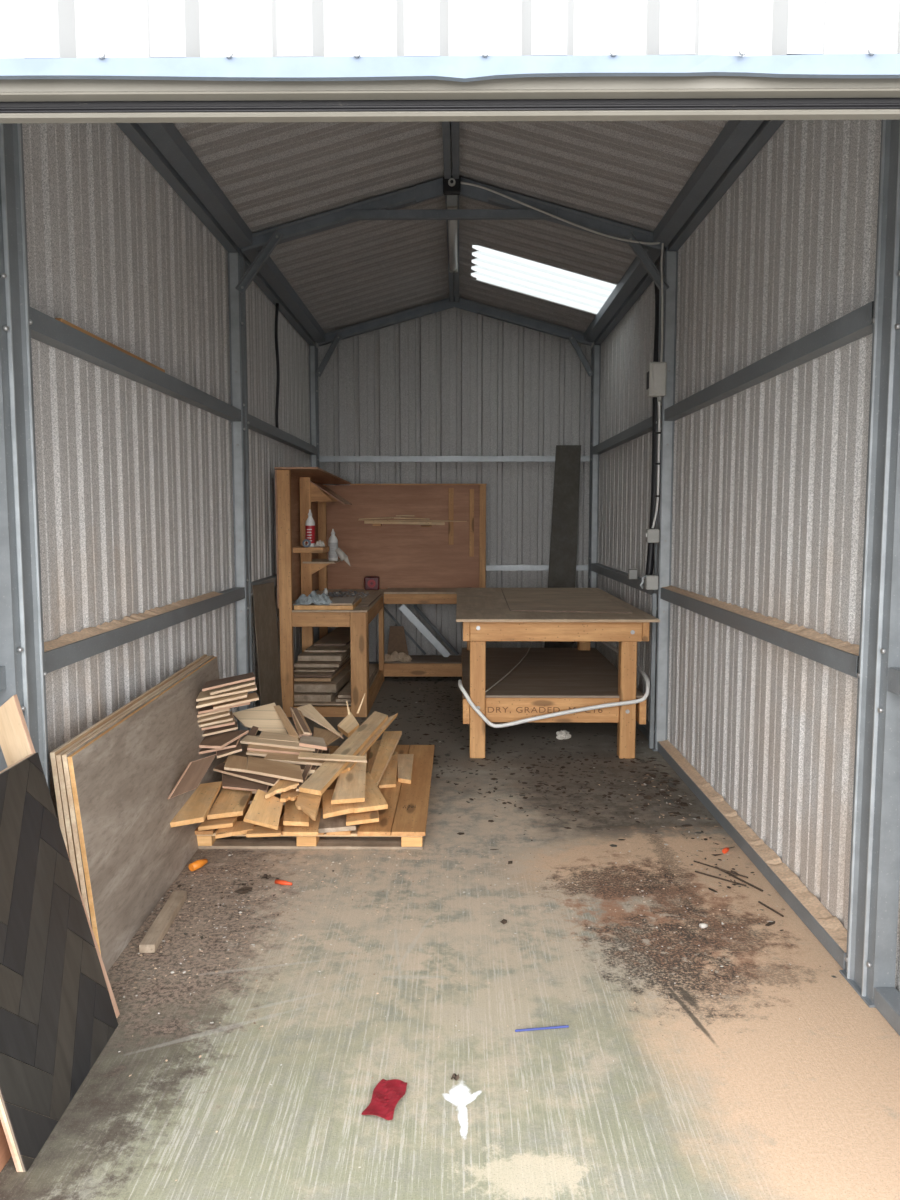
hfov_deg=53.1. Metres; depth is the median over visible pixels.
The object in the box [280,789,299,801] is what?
board
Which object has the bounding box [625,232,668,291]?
knee brace
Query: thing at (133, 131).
rail
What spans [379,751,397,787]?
board
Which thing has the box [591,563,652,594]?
wall rail
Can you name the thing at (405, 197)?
rafter
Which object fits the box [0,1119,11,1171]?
sheet
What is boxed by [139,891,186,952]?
batten
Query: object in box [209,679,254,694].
laminate offcut
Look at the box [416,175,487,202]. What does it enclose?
plate
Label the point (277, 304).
hanging cable
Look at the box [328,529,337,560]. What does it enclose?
glue bottle
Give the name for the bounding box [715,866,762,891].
twig
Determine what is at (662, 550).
steel post
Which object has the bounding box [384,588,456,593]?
countertop
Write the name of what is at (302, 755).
board
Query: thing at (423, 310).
rafter
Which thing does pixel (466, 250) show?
ceiling
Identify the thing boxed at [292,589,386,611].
countertop
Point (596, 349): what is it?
steel post
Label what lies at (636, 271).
purlin
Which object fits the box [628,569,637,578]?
outlet box
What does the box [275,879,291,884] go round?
clip
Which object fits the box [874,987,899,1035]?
base rail
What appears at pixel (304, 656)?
board
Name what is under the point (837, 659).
wall rail
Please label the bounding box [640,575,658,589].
box
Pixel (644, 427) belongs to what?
wall rail
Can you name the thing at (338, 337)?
knee brace
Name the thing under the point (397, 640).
cardboard sheet
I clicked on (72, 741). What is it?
sheet
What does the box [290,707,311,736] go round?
laminate offcut
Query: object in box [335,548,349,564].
paper roll
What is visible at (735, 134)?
purlin
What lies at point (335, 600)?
board offcut
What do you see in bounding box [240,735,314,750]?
laminate offcut
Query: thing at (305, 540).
tape roll
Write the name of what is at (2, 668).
wall rail
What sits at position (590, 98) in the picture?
roller door
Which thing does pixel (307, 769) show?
laminate offcut
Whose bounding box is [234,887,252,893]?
dry leaf
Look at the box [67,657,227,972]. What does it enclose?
sheet
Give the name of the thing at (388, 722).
board
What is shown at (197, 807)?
board
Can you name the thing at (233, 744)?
laminate offcut
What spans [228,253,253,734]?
steel post
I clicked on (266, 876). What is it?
dry leaf
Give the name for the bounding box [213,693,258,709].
laminate offcut
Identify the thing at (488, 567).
wall rail
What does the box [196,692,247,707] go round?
laminate offcut
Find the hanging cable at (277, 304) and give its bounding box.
[275,303,279,427]
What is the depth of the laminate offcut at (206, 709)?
4.33 m
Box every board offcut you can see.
[294,597,360,609]
[330,597,355,604]
[357,593,381,606]
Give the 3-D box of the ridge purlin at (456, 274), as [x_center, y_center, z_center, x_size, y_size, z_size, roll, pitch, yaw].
[0.051,-2.715,7.050,0.042,0.052,2.976,0,5,1]
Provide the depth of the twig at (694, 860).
3.81 m
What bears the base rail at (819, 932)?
on the floor
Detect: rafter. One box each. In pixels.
[241,178,444,253]
[318,298,453,345]
[455,298,591,345]
[460,177,664,252]
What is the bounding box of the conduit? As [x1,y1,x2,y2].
[649,593,656,748]
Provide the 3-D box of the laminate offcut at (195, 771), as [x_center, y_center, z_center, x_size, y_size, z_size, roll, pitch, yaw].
[-1.107,0.757,3.872,0.039,0.118,0.310,2,6,20]
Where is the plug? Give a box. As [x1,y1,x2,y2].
[189,859,207,870]
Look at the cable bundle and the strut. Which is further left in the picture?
the strut
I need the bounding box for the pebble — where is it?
[699,923,707,927]
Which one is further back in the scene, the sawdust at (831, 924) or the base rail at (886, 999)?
the sawdust at (831, 924)
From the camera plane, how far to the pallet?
4.14 m
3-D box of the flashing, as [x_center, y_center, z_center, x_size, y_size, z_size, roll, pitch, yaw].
[-0.012,-0.836,1.412,2.946,0.046,0.025,0,5,1]
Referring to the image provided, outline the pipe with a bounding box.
[458,642,649,727]
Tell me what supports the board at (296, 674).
on the board at (296, 679)
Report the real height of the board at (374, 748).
0.046 m
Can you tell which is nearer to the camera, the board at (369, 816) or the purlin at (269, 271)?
the board at (369, 816)
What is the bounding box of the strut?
[398,604,450,656]
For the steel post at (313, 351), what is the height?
3.120 m
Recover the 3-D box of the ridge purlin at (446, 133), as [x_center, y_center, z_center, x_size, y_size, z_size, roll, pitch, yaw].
[-0.027,-2.437,4.034,0.042,0.052,2.956,0,5,1]
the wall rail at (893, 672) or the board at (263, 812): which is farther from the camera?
the board at (263, 812)
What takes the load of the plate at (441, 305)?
attached to the rafter at (423, 310)
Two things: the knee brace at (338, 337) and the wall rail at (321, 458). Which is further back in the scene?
the wall rail at (321, 458)
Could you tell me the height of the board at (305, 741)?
0.040 m
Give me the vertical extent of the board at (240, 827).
0.018 m
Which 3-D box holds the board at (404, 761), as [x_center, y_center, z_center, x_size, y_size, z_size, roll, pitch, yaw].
[-0.251,0.938,5.018,0.099,0.022,0.527,0,5,-2]
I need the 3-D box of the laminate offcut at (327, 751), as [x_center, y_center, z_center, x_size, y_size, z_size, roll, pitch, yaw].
[-0.811,0.877,4.648,0.336,0.018,0.839,0,5,-4]
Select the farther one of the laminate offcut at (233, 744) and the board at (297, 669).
the board at (297, 669)
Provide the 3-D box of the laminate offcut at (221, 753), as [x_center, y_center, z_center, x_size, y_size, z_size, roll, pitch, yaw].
[-1.067,0.725,4.331,0.080,0.027,0.183,4,7,40]
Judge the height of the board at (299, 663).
0.027 m
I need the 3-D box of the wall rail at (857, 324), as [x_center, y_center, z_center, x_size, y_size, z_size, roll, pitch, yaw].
[1.352,-1.020,4.195,0.065,0.070,2.824,0,5,1]
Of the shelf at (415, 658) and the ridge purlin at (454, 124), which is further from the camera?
the shelf at (415, 658)
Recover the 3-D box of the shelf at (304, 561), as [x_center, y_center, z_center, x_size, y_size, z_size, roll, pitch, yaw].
[-1.088,-0.334,7.733,0.270,0.015,0.520,0,5,1]
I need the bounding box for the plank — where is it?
[544,445,580,647]
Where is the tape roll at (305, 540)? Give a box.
[302,539,310,546]
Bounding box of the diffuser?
[448,208,456,270]
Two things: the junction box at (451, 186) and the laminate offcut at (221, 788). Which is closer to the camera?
the laminate offcut at (221, 788)
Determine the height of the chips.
0.009 m
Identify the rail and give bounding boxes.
[0,666,5,690]
[30,307,240,421]
[44,587,244,672]
[116,123,237,252]
[237,246,315,345]
[248,414,316,454]
[252,574,276,592]
[319,456,589,461]
[486,565,587,570]
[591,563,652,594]
[593,416,651,454]
[636,719,648,739]
[657,742,845,969]
[660,588,858,677]
[664,301,873,420]
[668,120,784,250]
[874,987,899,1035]
[888,667,899,694]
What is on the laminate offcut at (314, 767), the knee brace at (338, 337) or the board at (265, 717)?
the board at (265, 717)
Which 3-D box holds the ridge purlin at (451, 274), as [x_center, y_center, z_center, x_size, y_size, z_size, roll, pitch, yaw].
[0.003,-2.715,7.051,0.042,0.052,2.976,0,5,1]
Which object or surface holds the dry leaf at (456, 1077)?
on the floor
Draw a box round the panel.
[0,752,117,1171]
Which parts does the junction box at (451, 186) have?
knob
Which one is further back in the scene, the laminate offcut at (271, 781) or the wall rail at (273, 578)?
the wall rail at (273, 578)
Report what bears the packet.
on the workbench
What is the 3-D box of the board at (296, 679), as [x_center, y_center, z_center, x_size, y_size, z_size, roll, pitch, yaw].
[-1.039,0.563,7.509,0.305,0.027,1.164,0,5,3]
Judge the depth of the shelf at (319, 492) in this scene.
7.48 m
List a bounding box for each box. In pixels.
[364,576,379,589]
[443,176,459,194]
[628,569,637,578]
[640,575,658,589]
[645,529,658,542]
[646,362,666,401]
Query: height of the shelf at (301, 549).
0.040 m
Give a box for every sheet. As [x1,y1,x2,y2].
[0,694,119,1017]
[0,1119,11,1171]
[50,654,206,860]
[56,656,209,894]
[62,655,213,925]
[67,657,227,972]
[252,582,282,708]
[387,626,407,654]
[501,588,631,612]
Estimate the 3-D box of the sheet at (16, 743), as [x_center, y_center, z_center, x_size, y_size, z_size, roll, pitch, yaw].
[-1.166,0.764,2.664,0.339,0.980,0.022,0,5,1]
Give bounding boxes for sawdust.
[44,591,222,651]
[658,740,846,951]
[662,585,858,655]
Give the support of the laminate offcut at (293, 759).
on the board at (324, 776)
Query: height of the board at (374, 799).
0.050 m
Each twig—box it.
[694,860,747,877]
[695,871,746,886]
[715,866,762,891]
[758,901,783,916]
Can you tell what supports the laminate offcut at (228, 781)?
on the board at (230, 802)
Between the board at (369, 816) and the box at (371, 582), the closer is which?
the board at (369, 816)
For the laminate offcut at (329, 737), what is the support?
on the laminate offcut at (314, 767)
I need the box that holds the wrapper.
[362,1079,406,1119]
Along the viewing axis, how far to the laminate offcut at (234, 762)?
4.24 m
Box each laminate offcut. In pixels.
[168,754,216,798]
[196,683,256,701]
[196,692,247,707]
[197,708,229,717]
[198,702,249,713]
[198,711,229,722]
[199,711,232,726]
[199,730,248,748]
[199,738,239,753]
[201,715,234,730]
[202,672,254,691]
[202,720,237,736]
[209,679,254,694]
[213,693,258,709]
[213,763,279,785]
[215,786,284,804]
[216,744,241,758]
[222,773,268,792]
[224,755,246,772]
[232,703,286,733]
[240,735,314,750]
[240,740,309,775]
[246,750,295,756]
[247,744,312,754]
[247,756,302,782]
[248,726,258,735]
[252,748,329,793]
[258,731,298,741]
[264,753,325,765]
[274,705,299,737]
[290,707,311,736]
[291,707,309,734]
[296,749,318,790]
[297,704,342,738]
[297,749,322,773]
[313,727,342,744]
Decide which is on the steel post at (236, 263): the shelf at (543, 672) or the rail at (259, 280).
the rail at (259, 280)
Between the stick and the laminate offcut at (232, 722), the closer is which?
the stick
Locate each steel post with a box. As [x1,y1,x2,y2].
[0,123,49,791]
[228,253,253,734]
[309,346,319,643]
[588,345,600,647]
[648,251,677,750]
[839,120,899,1007]
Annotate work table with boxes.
[456,588,659,758]
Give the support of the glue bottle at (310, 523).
on the workbench
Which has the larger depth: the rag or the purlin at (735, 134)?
the rag
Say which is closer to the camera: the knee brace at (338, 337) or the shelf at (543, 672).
the shelf at (543, 672)
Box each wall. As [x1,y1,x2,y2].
[0,0,899,57]
[22,123,310,825]
[316,307,593,661]
[596,120,899,991]
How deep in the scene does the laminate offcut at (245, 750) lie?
4.67 m
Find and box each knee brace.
[236,229,282,293]
[315,333,341,376]
[568,334,593,375]
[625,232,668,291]
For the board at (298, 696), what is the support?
on the workbench
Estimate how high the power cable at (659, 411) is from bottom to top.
0.813 m
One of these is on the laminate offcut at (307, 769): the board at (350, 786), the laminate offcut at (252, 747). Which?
the laminate offcut at (252, 747)
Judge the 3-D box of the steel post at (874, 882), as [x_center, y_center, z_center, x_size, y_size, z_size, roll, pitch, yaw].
[1.328,-0.302,2.728,0.081,3.100,0.219,0,5,1]
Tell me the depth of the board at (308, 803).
3.96 m
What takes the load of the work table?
on the floor
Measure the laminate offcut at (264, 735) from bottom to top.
0.031 m
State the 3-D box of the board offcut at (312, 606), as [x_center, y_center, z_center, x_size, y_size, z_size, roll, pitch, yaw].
[-0.938,0.026,7.057,0.442,0.032,0.674,0,5,1]
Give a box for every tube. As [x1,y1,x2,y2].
[384,607,425,654]
[413,605,458,654]
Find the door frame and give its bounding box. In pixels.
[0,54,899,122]
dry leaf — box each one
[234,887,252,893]
[261,874,271,878]
[451,1073,459,1080]
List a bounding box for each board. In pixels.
[170,781,221,827]
[198,816,236,830]
[207,788,251,819]
[215,821,255,838]
[227,735,259,757]
[243,789,282,829]
[246,826,280,836]
[265,780,298,798]
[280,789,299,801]
[283,799,309,825]
[283,808,321,835]
[294,652,350,666]
[294,657,350,676]
[294,658,348,671]
[294,659,350,681]
[294,662,350,691]
[294,677,350,701]
[295,792,321,820]
[298,649,349,660]
[298,752,366,762]
[299,711,387,794]
[299,735,326,749]
[305,643,349,651]
[313,627,349,645]
[318,808,355,832]
[322,789,353,818]
[331,752,366,803]
[336,670,376,701]
[337,712,359,737]
[338,667,375,697]
[341,713,397,772]
[346,810,378,825]
[354,772,387,812]
[367,740,380,772]
[370,731,401,785]
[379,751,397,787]
[397,754,413,783]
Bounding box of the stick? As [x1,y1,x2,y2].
[515,1025,568,1031]
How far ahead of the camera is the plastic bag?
8.30 m
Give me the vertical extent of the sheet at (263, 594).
1.050 m
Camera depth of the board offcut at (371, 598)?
7.36 m
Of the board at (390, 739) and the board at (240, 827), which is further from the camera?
the board at (390, 739)
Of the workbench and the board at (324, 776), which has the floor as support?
the workbench
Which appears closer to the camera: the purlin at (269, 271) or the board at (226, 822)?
the board at (226, 822)
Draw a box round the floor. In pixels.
[0,677,899,1199]
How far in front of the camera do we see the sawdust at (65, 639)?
3.69 m
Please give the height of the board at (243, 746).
0.018 m
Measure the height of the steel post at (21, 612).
3.100 m
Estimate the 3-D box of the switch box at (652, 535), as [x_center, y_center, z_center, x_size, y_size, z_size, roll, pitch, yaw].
[1.265,-0.402,5.640,0.082,0.085,0.060,0,5,1]
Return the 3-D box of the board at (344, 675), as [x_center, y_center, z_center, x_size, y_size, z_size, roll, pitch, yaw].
[-1.022,0.626,7.475,0.360,0.062,1.167,0,5,3]
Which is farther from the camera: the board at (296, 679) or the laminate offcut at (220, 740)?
the board at (296, 679)
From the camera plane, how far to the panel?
2.35 m
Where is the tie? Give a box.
[351,209,557,219]
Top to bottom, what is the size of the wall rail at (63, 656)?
0.070 m
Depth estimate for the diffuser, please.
6.45 m
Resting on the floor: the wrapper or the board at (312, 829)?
the wrapper
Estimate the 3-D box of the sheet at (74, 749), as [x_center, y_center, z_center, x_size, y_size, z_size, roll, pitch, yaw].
[-1.204,0.764,3.843,0.094,0.776,1.872,0,5,0]
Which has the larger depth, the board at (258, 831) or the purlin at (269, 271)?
the purlin at (269, 271)
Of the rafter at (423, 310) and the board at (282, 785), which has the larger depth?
the rafter at (423, 310)
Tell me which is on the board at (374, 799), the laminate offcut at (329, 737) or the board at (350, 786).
the board at (350, 786)
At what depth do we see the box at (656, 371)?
5.50 m
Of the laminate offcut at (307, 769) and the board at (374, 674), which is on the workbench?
the board at (374, 674)
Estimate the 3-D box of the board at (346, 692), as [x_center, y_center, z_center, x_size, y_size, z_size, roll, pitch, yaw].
[-0.749,0.679,7.532,0.175,0.022,1.304,0,5,2]
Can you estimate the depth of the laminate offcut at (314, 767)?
4.30 m
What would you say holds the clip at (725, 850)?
on the floor
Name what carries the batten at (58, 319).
on the wall rail at (46, 329)
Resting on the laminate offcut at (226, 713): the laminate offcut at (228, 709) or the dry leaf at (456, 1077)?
the laminate offcut at (228, 709)
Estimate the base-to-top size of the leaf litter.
0.017 m
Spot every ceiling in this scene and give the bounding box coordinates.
[173,120,728,333]
[459,240,478,279]
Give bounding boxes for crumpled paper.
[556,730,570,739]
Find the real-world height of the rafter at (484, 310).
0.455 m
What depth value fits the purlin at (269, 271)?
6.87 m
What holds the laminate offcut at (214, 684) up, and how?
on the laminate offcut at (251, 682)
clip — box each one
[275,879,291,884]
[722,847,728,853]
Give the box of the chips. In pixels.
[119,690,820,1197]
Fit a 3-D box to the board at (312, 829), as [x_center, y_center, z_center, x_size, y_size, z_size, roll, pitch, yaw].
[-0.676,1.018,4.127,0.167,0.018,0.330,-1,5,-6]
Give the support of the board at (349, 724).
on the board at (324, 776)
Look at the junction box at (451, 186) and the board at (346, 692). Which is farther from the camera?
the board at (346, 692)
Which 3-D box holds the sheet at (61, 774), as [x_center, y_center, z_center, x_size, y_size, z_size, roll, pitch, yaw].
[-1.224,0.765,3.844,0.092,0.774,1.872,0,5,0]
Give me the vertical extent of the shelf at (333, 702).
0.014 m
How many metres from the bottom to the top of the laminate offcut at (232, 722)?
0.032 m
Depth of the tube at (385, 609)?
8.63 m
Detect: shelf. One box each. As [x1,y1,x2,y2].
[293,546,328,552]
[294,664,378,705]
[302,559,340,563]
[310,481,351,504]
[384,655,461,662]
[462,648,643,697]
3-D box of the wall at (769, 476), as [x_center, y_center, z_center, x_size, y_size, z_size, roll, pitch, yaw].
[1.404,-0.575,5.155,0.017,3.201,7.400,0,5,1]
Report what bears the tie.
attached to the rafter at (405, 197)
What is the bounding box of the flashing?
[0,45,899,81]
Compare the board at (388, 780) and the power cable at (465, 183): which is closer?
the board at (388, 780)
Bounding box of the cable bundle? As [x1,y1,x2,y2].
[645,264,658,574]
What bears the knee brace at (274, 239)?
attached to the steel post at (236, 263)
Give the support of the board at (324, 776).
on the board at (388, 722)
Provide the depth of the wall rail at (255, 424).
6.85 m
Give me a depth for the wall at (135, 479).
3.99 m
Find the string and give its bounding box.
[485,641,532,691]
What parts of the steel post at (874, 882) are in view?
foot plate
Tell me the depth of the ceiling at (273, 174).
5.26 m
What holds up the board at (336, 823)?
on the pallet
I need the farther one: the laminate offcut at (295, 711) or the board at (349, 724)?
the board at (349, 724)
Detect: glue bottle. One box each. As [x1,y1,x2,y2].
[305,509,314,546]
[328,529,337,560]
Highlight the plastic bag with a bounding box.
[384,651,411,661]
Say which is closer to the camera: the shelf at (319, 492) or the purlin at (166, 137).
the purlin at (166, 137)
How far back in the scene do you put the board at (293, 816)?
4.03 m
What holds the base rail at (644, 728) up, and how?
on the floor
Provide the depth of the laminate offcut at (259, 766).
4.17 m
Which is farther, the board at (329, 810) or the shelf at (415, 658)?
the shelf at (415, 658)
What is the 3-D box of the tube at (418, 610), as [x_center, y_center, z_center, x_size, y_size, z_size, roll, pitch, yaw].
[-0.135,0.288,8.640,0.444,0.490,0.032,0,5,5]
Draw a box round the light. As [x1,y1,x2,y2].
[447,195,457,271]
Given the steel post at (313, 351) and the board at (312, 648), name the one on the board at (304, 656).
the board at (312, 648)
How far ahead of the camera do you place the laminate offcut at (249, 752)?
4.40 m
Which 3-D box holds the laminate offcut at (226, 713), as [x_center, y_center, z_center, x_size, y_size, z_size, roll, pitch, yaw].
[-1.161,0.562,4.375,0.084,0.032,0.257,5,7,42]
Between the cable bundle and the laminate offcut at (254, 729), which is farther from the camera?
the cable bundle
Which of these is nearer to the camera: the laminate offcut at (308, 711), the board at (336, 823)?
the board at (336, 823)
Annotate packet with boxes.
[315,540,324,546]
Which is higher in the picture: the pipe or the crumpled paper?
the pipe
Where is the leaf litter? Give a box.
[158,677,836,977]
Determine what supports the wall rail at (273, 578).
attached to the wall at (135, 479)
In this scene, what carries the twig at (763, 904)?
on the floor
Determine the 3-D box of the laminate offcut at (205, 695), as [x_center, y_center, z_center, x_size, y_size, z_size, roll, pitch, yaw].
[-1.078,0.440,4.345,0.342,0.042,0.132,-4,6,-34]
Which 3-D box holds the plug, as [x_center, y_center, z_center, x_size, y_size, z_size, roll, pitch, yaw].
[-1.075,1.129,3.851,0.037,0.037,0.086,3,6,30]
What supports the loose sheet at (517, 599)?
on the work table
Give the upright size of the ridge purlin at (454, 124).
0.052 m
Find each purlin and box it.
[137,123,252,248]
[244,249,324,342]
[442,121,450,178]
[445,195,453,301]
[451,121,458,178]
[454,195,458,301]
[584,249,660,342]
[653,120,763,247]
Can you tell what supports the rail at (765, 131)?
on the steel post at (662, 550)
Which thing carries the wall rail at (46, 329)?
attached to the steel post at (236, 263)
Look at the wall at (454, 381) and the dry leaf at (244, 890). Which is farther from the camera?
the wall at (454, 381)
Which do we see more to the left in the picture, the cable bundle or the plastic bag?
the plastic bag
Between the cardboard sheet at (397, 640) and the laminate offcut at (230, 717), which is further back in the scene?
the cardboard sheet at (397, 640)
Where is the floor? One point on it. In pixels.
(787, 1106)
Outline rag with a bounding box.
[294,591,331,604]
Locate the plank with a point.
(564, 525)
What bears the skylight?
attached to the ceiling at (466, 250)
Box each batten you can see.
[55,318,164,372]
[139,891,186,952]
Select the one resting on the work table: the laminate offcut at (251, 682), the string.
the string
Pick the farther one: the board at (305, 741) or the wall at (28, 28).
the board at (305, 741)
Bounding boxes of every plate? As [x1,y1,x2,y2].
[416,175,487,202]
[431,296,477,313]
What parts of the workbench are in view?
upright post, panel, shelf rail, leg, leg, shelf rail, wood strip, leg, panel, wood strip, wood strip, wood strip, shelf rail, upright post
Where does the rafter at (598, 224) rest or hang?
on the steel post at (662, 550)
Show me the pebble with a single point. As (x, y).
(702, 925)
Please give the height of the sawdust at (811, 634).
0.023 m
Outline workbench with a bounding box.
[274,467,486,716]
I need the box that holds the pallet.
[195,745,434,849]
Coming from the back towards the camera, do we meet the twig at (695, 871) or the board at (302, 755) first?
the board at (302, 755)
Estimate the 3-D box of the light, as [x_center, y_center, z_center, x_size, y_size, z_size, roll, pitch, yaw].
[0.021,-2.575,6.401,0.068,0.074,1.540,0,5,1]
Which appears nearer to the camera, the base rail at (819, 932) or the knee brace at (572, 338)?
the base rail at (819, 932)
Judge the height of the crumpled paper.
0.071 m
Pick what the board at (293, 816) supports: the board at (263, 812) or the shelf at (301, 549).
the board at (263, 812)
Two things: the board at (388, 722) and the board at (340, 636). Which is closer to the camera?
the board at (388, 722)
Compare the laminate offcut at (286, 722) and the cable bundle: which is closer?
the laminate offcut at (286, 722)
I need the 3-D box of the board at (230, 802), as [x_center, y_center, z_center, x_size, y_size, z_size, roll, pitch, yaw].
[-1.007,0.934,4.162,0.149,0.043,0.366,0,5,-2]
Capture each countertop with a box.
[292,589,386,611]
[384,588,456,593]
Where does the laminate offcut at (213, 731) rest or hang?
on the laminate offcut at (220, 740)
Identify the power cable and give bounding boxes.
[460,182,663,361]
[652,402,660,527]
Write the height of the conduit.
1.000 m

